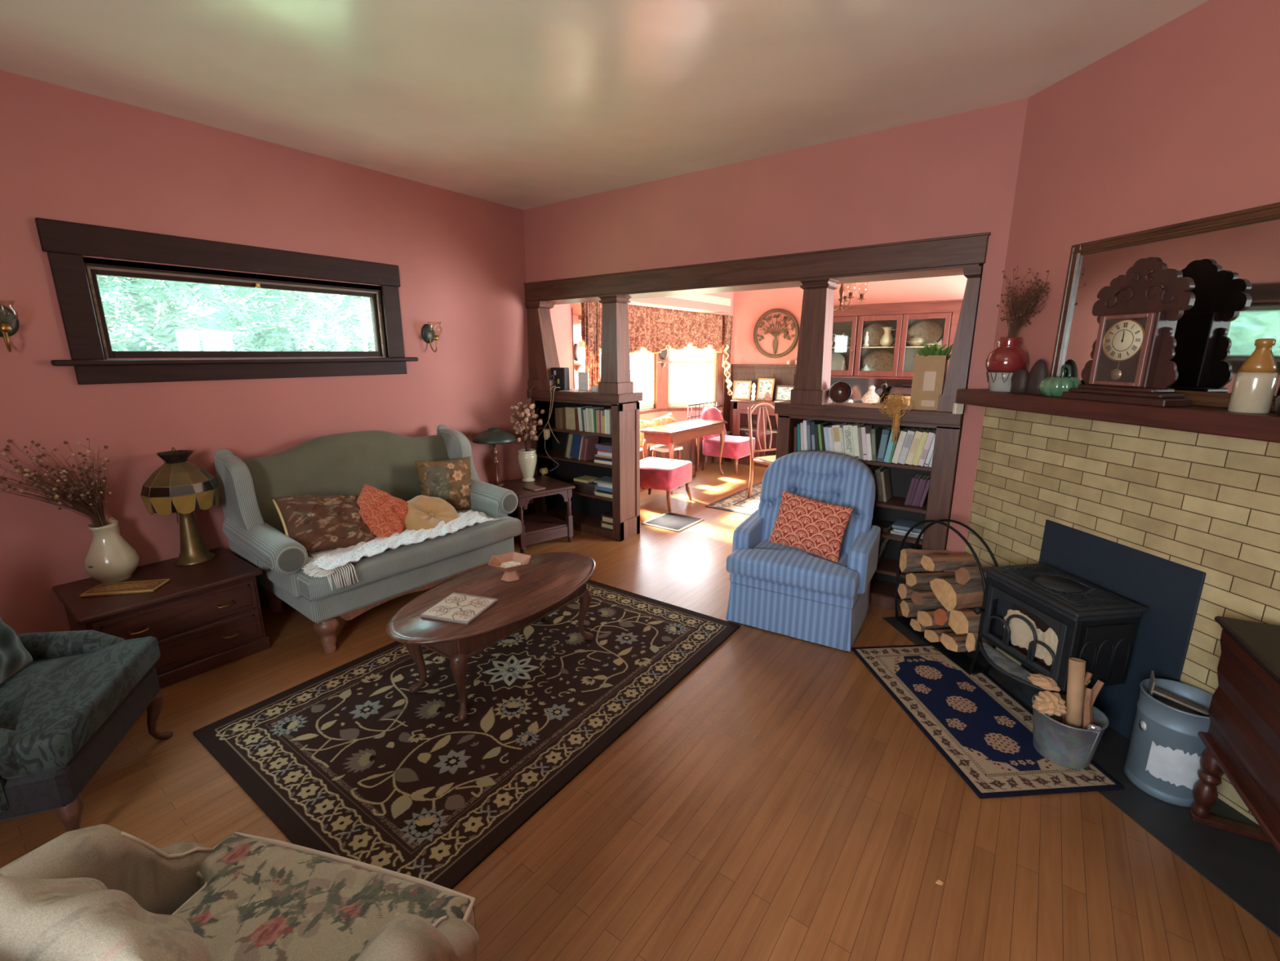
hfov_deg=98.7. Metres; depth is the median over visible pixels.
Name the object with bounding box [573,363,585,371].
shelf
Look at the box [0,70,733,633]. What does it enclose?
wall
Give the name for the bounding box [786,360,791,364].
cup
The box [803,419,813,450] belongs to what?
book
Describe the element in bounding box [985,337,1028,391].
ceramic vase
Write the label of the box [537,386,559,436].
power cord
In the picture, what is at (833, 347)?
shelf
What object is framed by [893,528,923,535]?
book
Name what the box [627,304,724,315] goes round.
curtain rod
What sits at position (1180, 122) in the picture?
wall
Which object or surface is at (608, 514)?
book
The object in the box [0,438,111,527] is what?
dried flowers
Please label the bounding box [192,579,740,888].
area rug
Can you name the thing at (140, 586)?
board
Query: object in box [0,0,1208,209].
ceiling
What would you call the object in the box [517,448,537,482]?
flower vase
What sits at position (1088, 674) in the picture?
stick
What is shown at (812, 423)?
book
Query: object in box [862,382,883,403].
rooster figure
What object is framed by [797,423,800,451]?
book
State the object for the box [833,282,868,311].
chandelier
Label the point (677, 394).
ground
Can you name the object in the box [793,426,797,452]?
book
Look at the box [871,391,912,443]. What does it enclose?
bundle
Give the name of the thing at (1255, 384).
bottle
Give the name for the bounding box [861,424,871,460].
book
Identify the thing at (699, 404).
metal rail
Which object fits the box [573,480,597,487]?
book
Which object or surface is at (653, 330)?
valance curtain
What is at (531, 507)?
baseboard
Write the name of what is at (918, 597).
log
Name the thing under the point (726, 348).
trim
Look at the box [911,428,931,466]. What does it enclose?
book
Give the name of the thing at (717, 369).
window
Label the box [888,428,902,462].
book
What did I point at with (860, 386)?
mirror
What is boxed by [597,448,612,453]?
book
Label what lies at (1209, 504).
brick wall
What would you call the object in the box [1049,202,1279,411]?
leaning mirror
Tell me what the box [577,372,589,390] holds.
card
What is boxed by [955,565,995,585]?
log
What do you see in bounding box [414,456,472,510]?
throw pillow
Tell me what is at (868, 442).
book
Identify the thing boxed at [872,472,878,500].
book
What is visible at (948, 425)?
bookcase
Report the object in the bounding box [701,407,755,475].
slipper chair
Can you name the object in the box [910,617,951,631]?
log
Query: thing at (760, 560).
seat cushion
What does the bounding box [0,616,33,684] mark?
throw pillow
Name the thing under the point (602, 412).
book
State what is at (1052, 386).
pumpkin
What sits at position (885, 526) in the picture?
book
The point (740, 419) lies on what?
base cabinet
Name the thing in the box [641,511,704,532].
floor vent
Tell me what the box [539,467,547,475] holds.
plug adapter
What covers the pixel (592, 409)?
book
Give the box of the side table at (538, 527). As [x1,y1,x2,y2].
[499,475,575,553]
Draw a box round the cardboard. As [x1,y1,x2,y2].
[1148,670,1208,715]
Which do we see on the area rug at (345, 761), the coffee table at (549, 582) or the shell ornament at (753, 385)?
the coffee table at (549, 582)
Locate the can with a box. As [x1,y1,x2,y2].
[1124,678,1213,806]
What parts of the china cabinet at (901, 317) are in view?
door, door, panel, door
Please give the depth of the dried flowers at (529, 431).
4.67 m
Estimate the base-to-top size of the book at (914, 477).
0.176 m
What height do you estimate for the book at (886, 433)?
0.203 m
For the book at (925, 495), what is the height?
0.175 m
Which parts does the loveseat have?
arm, leg, leg, backrest, seat, carved rail, arm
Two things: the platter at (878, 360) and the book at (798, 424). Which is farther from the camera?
the platter at (878, 360)
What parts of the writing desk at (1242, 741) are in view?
leg, foot rail, moulding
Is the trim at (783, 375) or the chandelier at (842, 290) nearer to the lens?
the chandelier at (842, 290)
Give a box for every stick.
[1059,671,1093,723]
[1081,687,1093,728]
[1091,679,1104,706]
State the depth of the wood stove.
2.29 m
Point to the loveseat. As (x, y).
(339, 464)
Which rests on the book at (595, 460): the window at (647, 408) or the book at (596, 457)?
the book at (596, 457)
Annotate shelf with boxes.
[515,511,567,534]
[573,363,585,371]
[657,361,672,368]
[739,426,777,432]
[831,346,948,348]
[952,388,1279,443]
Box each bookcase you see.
[526,388,642,541]
[773,400,964,611]
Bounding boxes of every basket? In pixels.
[763,391,771,401]
[889,386,911,395]
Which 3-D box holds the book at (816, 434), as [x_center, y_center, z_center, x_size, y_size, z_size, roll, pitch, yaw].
[1.203,-0.281,3.657,0.048,0.206,0.152,9,16,35]
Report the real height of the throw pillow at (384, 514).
0.346 m
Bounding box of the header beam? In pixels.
[524,231,991,304]
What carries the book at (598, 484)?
on the book at (597, 486)
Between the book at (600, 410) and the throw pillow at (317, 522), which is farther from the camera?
the book at (600, 410)
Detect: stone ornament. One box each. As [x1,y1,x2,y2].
[1009,368,1028,393]
[1025,359,1048,395]
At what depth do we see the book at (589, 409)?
4.75 m
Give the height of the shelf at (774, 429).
0.015 m
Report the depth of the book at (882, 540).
3.53 m
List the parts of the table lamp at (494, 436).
lamp shade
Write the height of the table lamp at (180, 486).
0.643 m
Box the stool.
[650,444,683,487]
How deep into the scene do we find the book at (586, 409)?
4.77 m
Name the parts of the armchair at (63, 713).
arm, leg, arm, leg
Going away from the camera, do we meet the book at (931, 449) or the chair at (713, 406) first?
the book at (931, 449)
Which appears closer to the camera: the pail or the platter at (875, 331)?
the pail
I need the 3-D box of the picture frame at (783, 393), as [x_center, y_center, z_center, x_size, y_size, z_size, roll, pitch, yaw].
[2.016,-1.205,7.618,0.270,0.219,0.083,11,17,41]
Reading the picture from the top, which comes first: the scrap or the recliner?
the recliner
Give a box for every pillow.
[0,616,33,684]
[271,494,374,551]
[356,483,408,537]
[404,494,458,530]
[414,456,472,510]
[640,419,658,448]
[652,412,676,426]
[768,490,853,562]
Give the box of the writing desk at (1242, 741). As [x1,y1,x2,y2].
[1188,615,1279,853]
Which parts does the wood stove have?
knob, lip rail, door, lid, plate, panel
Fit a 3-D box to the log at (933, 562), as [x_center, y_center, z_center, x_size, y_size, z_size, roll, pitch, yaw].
[1.719,0.458,3.062,0.250,0.083,0.120,-2,13,-8]
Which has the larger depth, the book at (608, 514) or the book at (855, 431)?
the book at (608, 514)
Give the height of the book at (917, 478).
0.176 m
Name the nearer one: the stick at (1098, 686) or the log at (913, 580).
the stick at (1098, 686)
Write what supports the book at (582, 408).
on the bookcase at (587, 508)
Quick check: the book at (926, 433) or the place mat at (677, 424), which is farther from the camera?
the place mat at (677, 424)
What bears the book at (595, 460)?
on the bookcase at (587, 508)
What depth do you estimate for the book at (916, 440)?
3.27 m
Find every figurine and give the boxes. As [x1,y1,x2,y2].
[840,360,845,370]
[862,331,868,346]
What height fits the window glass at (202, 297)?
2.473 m
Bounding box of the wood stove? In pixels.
[973,563,1148,708]
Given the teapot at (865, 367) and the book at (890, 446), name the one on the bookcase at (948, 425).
the book at (890, 446)
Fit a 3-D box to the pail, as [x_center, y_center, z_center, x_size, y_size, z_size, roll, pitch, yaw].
[1.700,1.004,2.194,0.242,0.196,0.242,4,14,19]
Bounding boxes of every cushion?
[0,635,160,778]
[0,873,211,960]
[173,832,475,960]
[296,509,521,601]
[640,457,692,490]
[702,435,755,458]
[726,538,859,598]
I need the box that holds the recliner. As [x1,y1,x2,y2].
[725,450,880,651]
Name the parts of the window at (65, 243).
sash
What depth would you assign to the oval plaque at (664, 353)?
7.81 m
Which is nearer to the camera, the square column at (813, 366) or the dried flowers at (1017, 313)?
the dried flowers at (1017, 313)
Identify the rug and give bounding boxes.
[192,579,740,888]
[705,481,762,515]
[850,644,1124,798]
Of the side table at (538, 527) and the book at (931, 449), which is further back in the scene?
the side table at (538, 527)
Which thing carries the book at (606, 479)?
on the book at (594, 481)
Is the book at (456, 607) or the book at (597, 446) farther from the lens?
the book at (597, 446)
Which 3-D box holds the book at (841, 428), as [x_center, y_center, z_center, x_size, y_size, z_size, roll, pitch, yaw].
[1.336,-0.254,3.563,0.050,0.195,0.152,9,16,35]
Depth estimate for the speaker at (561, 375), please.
4.93 m
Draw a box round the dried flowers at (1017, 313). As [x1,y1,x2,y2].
[996,266,1050,337]
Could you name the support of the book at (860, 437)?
on the bookcase at (948, 425)
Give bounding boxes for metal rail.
[687,400,717,439]
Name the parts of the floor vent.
duct shadow plate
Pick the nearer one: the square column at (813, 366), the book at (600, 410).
the square column at (813, 366)
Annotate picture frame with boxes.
[732,380,751,399]
[755,377,774,400]
[774,385,794,400]
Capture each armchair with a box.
[0,629,173,831]
[0,823,479,960]
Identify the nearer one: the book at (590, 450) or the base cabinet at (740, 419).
the book at (590, 450)
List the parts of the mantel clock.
door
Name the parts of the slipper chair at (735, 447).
leg, backrest, leg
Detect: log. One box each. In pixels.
[897,583,932,599]
[899,548,948,572]
[899,600,945,617]
[906,572,955,586]
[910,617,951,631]
[911,590,940,604]
[916,609,938,626]
[920,554,976,571]
[924,627,955,642]
[929,577,983,611]
[933,606,982,626]
[940,632,996,652]
[948,608,981,634]
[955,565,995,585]
[964,631,992,652]
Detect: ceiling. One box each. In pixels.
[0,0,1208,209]
[575,297,725,312]
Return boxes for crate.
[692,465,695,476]
[888,395,911,404]
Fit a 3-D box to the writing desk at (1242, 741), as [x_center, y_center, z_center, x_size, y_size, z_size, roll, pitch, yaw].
[1.925,0.938,1.341,0.565,0.735,1.030,7,15,27]
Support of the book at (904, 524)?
on the book at (894, 529)
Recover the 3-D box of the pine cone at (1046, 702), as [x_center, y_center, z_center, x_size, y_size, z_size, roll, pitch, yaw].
[1.618,0.884,2.165,0.113,0.086,0.092,-3,13,-11]
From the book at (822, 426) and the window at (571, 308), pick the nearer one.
the book at (822, 426)
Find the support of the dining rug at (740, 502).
on the floor
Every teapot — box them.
[832,333,850,346]
[860,364,874,370]
[935,338,942,346]
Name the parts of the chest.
handle, drawer, drawer, handle, handle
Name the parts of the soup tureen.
lid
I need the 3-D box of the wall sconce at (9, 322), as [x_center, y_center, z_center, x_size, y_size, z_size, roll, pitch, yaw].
[-2.851,-0.690,2.461,0.147,0.224,0.116,9,16,35]
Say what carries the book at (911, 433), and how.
on the bookcase at (948, 425)
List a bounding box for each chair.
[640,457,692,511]
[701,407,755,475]
[711,404,732,464]
[747,401,777,497]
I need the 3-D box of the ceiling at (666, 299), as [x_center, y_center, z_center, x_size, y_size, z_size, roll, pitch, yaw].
[0.010,-2.206,6.810,0.660,0.100,3.210,9,16,35]
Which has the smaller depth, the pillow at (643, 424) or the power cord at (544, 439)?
the power cord at (544, 439)
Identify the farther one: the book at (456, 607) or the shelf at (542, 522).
the shelf at (542, 522)
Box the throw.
[301,510,499,591]
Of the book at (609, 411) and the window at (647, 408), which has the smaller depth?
the book at (609, 411)
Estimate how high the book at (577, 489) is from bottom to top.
0.034 m
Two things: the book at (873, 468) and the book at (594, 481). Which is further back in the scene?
the book at (594, 481)
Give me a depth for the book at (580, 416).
4.82 m
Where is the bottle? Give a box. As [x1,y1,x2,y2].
[1227,338,1278,413]
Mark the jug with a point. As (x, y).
(886, 340)
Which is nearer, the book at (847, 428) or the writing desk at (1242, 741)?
the writing desk at (1242, 741)
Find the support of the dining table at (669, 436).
on the floor
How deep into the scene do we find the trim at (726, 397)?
8.24 m
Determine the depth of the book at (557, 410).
4.99 m
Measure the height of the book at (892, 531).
0.016 m
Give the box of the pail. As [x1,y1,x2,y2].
[1031,692,1108,768]
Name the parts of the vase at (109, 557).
handle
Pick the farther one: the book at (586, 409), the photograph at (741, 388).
the photograph at (741, 388)
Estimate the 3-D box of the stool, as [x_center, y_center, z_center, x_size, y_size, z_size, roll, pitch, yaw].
[0.319,-0.158,6.601,0.309,0.505,0.268,9,16,35]
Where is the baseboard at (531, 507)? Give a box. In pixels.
[256,502,534,608]
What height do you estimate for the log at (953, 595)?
0.153 m
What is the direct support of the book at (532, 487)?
on the side table at (538, 527)
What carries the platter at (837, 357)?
in the china cabinet at (901, 317)
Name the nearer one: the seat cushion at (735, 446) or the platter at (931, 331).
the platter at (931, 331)
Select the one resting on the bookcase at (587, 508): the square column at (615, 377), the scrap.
the square column at (615, 377)
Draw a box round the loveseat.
[213,424,521,653]
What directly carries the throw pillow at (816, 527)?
on the recliner
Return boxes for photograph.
[733,382,750,398]
[757,379,773,398]
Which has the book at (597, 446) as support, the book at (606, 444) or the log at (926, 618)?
the book at (606, 444)
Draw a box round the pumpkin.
[1039,364,1081,396]
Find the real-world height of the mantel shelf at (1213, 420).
0.134 m
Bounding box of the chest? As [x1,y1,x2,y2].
[51,546,270,688]
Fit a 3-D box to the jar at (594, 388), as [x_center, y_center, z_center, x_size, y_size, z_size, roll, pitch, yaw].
[-0.382,-0.791,4.741,0.068,0.052,0.068,9,16,35]
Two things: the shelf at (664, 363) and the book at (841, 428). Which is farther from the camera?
the shelf at (664, 363)
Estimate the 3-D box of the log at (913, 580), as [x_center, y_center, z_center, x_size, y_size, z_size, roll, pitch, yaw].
[1.701,0.575,3.209,0.250,0.084,0.107,-2,13,-8]
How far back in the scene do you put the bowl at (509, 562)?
2.88 m
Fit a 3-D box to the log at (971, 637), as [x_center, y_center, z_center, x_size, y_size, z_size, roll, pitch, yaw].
[1.749,0.805,2.771,0.206,0.111,0.061,-3,13,-14]
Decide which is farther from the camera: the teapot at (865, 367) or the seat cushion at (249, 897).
the teapot at (865, 367)
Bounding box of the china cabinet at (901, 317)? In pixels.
[830,299,962,404]
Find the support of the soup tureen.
on the china cabinet at (901, 317)
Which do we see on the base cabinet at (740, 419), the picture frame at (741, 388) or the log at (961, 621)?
the picture frame at (741, 388)
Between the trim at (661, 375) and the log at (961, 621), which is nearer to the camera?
the log at (961, 621)
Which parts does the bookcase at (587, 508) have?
shelf, shelf, shelf, panel, shelf, panel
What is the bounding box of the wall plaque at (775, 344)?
[753,308,799,357]
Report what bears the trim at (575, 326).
attached to the bay
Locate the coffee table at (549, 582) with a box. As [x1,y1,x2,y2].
[386,551,595,721]
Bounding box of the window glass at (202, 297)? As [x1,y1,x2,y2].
[96,275,374,351]
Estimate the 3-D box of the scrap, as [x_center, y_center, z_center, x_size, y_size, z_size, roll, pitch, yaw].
[1.714,0.934,2.070,0.047,0.028,0.030,9,16,35]
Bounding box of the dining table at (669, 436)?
[640,418,727,493]
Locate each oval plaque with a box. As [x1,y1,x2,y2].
[573,343,579,360]
[658,346,667,359]
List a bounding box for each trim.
[573,314,579,389]
[628,297,728,313]
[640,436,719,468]
[654,346,668,408]
[722,364,733,459]
[723,344,732,395]
[728,364,795,435]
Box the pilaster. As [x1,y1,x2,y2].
[937,266,982,412]
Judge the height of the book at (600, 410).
0.205 m
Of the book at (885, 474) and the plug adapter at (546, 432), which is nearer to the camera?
the book at (885, 474)
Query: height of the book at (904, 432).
0.203 m
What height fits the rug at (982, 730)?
0.007 m
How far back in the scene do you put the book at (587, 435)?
4.88 m
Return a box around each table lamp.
[140,446,220,566]
[471,427,515,486]
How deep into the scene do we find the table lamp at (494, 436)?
4.48 m
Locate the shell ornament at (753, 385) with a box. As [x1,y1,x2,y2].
[751,382,755,400]
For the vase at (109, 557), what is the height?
0.307 m
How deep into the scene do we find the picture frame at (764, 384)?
7.82 m
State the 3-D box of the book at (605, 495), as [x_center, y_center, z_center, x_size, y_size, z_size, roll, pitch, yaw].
[-0.256,0.114,4.881,0.230,0.030,0.172,9,16,35]
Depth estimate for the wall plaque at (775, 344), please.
7.71 m
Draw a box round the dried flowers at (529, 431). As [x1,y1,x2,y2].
[510,397,544,451]
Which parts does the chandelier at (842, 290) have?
stem, arm, arm, arm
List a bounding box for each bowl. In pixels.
[488,551,531,582]
[828,381,852,403]
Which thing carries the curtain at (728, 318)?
hanging from the curtain rod
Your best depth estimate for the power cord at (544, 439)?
5.01 m
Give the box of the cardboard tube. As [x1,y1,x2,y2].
[1064,657,1085,728]
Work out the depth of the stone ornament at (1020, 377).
2.63 m
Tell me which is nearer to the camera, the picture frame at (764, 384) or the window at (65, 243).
the window at (65, 243)
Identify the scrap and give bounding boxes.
[1086,724,1102,733]
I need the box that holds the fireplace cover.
[1021,519,1206,740]
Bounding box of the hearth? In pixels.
[882,615,1279,937]
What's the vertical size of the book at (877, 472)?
0.202 m
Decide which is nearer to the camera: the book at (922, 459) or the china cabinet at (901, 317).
the book at (922, 459)
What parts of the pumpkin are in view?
stem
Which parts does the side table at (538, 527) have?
leg, drawer, leg, leg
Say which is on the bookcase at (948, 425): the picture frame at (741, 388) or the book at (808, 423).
the book at (808, 423)
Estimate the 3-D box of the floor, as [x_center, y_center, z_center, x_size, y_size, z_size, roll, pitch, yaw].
[0.426,0.813,3.785,6.300,0.120,9.250,9,16,35]
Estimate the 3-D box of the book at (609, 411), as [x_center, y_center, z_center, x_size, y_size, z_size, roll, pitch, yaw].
[-0.222,-0.506,4.694,0.026,0.205,0.152,9,16,35]
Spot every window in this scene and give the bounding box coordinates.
[34,217,417,384]
[571,308,574,388]
[577,315,662,413]
[662,346,724,410]
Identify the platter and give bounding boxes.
[831,351,845,370]
[862,323,892,346]
[862,350,893,371]
[906,320,943,346]
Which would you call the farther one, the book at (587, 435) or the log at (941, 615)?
the book at (587, 435)
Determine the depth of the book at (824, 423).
3.59 m
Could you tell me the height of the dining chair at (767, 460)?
1.054 m
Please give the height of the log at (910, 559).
0.152 m
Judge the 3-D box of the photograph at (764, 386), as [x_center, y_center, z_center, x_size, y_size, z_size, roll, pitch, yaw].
[1.781,-1.295,7.810,0.206,0.266,0.001,10,7,38]
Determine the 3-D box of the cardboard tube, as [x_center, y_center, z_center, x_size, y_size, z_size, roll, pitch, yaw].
[1.691,0.844,2.135,0.052,0.301,0.111,3,13,12]
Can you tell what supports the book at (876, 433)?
on the bookcase at (948, 425)
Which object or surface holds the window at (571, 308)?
attached to the bay
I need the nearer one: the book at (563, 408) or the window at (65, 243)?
the window at (65, 243)
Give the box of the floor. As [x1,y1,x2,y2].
[0,457,1279,960]
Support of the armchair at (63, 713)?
on the floor
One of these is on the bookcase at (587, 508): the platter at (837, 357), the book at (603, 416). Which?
the book at (603, 416)
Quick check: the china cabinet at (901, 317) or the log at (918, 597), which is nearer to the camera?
the log at (918, 597)
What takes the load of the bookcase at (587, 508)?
on the floor
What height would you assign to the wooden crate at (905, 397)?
0.130 m
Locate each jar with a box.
[591,385,598,391]
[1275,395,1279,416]
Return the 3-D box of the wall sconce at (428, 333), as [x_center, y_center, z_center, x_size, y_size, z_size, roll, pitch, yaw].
[-1.564,-1.087,4.168,0.147,0.224,0.116,9,16,35]
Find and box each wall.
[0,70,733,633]
[731,275,967,402]
[964,406,1279,825]
[987,0,1279,408]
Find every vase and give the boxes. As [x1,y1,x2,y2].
[83,516,139,583]
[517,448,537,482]
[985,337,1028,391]
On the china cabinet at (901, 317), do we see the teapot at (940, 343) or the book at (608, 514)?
the teapot at (940, 343)
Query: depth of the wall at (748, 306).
7.62 m
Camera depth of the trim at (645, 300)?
6.84 m
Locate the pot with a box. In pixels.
[937,338,942,346]
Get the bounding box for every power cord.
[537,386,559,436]
[544,439,559,471]
[548,386,559,443]
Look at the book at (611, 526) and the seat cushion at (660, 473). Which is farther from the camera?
the seat cushion at (660, 473)
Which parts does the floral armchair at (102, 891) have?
arm, arm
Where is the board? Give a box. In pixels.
[80,578,169,597]
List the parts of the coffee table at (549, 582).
leg, leg, leg, leg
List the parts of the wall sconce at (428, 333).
arm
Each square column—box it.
[524,301,559,390]
[598,294,633,394]
[790,278,839,404]
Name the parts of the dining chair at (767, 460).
seat frame, cane seat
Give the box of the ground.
[633,385,711,404]
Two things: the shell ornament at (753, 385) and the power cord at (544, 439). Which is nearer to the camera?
the power cord at (544, 439)
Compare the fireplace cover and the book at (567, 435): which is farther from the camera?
the book at (567, 435)
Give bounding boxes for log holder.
[894,519,998,674]
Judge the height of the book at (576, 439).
0.243 m
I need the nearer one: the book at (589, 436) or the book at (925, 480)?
the book at (925, 480)
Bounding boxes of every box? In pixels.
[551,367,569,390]
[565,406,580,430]
[909,355,948,410]
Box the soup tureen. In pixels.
[906,334,925,346]
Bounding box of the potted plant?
[913,342,953,359]
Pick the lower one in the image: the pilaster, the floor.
the floor
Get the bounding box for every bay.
[571,303,660,421]
[660,312,725,422]
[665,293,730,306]
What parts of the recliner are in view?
arm, seat, backrest, arm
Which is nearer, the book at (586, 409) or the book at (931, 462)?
the book at (931, 462)
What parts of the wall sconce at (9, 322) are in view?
arm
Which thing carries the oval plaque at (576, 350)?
attached to the trim at (575, 326)
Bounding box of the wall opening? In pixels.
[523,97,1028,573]
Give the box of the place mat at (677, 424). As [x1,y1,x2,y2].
[665,422,698,427]
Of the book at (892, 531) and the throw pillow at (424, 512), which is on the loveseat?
the throw pillow at (424, 512)
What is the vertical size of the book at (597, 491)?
0.022 m
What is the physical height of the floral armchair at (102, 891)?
0.920 m
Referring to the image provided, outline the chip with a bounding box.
[935,880,943,884]
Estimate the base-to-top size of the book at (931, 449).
0.195 m
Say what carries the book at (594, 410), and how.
on the bookcase at (587, 508)
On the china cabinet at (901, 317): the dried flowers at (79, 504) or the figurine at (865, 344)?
the figurine at (865, 344)
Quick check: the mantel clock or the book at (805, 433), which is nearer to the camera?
the mantel clock
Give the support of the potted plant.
in the cardboard box at (930, 371)
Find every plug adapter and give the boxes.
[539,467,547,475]
[543,429,550,439]
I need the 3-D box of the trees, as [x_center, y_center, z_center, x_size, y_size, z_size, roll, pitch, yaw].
[-6.447,-1.176,4.842,0.975,2.500,7.400,9,16,35]
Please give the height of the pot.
0.085 m
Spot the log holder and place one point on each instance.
(970, 666)
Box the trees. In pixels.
[97,276,339,351]
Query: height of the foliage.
4.002 m
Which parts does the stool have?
leg, leg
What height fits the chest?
0.460 m
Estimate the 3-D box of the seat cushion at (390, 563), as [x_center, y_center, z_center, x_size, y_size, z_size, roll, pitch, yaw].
[-1.558,0.382,3.540,0.790,0.148,1.370,10,16,37]
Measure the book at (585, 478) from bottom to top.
0.022 m
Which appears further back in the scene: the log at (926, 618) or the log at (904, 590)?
the log at (904, 590)
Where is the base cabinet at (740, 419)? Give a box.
[730,399,777,466]
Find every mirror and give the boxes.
[830,377,912,403]
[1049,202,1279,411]
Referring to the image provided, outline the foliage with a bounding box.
[325,294,650,404]
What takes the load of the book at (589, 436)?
on the bookcase at (587, 508)
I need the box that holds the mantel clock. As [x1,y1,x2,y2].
[1062,257,1195,407]
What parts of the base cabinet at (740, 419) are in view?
door, door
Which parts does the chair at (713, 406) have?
frame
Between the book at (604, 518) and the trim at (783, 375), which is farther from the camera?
the trim at (783, 375)
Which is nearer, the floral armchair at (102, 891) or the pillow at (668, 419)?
the floral armchair at (102, 891)
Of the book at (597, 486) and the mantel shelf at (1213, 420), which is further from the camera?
the book at (597, 486)
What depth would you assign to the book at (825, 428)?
3.56 m
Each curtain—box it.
[581,302,724,353]
[583,301,600,389]
[722,315,733,395]
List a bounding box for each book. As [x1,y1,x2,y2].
[420,592,497,624]
[523,484,545,491]
[555,406,566,428]
[559,407,563,429]
[562,406,567,429]
[564,435,568,457]
[565,433,573,458]
[569,433,586,459]
[573,475,598,483]
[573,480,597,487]
[573,484,596,490]
[573,487,596,494]
[574,408,579,431]
[577,405,591,431]
[578,435,589,460]
[580,435,595,460]
[581,406,594,431]
[582,409,586,431]
[582,435,599,460]
[585,406,599,431]
[588,407,598,431]
[591,407,604,432]
[593,408,604,432]
[593,475,612,484]
[594,441,611,448]
[594,459,612,464]
[594,480,612,485]
[595,409,599,432]
[595,445,612,450]
[595,453,612,458]
[595,456,612,462]
[595,484,612,492]
[595,491,612,497]
[596,489,612,494]
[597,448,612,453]
[597,451,612,456]
[597,483,612,488]
[599,408,611,433]
[600,409,604,433]
[600,511,613,518]
[600,520,613,525]
[601,523,613,528]
[602,415,604,433]
[602,516,613,523]
[604,408,610,434]
[607,408,611,434]
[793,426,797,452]
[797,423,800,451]
[800,422,804,450]
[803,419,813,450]
[806,419,814,450]
[810,419,822,450]
[814,422,823,450]
[817,422,827,450]
[820,422,831,450]
[823,424,833,451]
[827,426,834,452]
[831,422,846,453]
[840,426,844,453]
[843,422,858,457]
[852,422,863,458]
[857,424,866,459]
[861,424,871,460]
[866,431,871,460]
[868,465,878,473]
[871,426,881,461]
[871,518,893,532]
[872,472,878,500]
[875,466,885,501]
[876,426,891,462]
[877,537,890,563]
[878,537,884,549]
[880,467,892,502]
[884,427,902,462]
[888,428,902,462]
[890,527,923,538]
[891,427,908,463]
[892,518,924,532]
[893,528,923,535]
[897,427,917,464]
[904,473,919,505]
[905,427,924,465]
[908,474,924,505]
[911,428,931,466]
[911,474,927,506]
[915,475,930,506]
[917,429,936,466]
[919,477,930,506]
[924,434,935,466]
[928,453,933,466]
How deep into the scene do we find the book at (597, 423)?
4.71 m
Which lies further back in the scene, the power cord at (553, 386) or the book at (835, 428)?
the power cord at (553, 386)
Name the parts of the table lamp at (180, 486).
lamp crown, lamp shade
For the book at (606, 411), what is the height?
0.205 m
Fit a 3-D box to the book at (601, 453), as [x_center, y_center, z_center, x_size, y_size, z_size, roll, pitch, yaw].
[-0.242,-0.240,4.782,0.200,0.030,0.162,9,16,35]
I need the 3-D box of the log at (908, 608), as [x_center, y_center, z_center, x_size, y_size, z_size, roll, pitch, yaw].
[1.697,0.760,3.281,0.250,0.094,0.099,-2,13,-8]
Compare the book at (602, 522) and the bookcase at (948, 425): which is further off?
the book at (602, 522)
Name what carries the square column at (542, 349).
on the bookcase at (587, 508)
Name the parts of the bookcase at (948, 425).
shelf, panel, shelf, shelf, shelf, shelf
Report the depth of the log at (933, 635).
3.03 m
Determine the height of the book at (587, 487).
0.030 m
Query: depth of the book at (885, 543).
3.54 m
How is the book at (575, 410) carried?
on the bookcase at (587, 508)
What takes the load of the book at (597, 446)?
on the book at (598, 450)
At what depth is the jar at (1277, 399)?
1.67 m
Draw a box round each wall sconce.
[0,300,19,351]
[421,321,442,352]
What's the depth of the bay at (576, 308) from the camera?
7.73 m
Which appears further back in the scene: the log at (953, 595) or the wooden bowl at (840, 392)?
the wooden bowl at (840, 392)
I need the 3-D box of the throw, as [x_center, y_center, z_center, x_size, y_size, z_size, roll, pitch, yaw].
[-1.406,0.386,3.331,0.417,0.124,1.234,9,16,35]
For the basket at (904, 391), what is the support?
on the wooden crate at (905, 397)
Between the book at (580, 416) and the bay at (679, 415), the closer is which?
the book at (580, 416)
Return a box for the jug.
[880,327,896,346]
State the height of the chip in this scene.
0.005 m
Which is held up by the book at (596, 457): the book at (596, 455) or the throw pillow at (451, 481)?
the book at (596, 455)
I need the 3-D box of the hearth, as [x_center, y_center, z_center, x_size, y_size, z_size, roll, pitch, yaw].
[1.847,1.072,2.380,0.400,0.004,2.120,-2,13,-8]

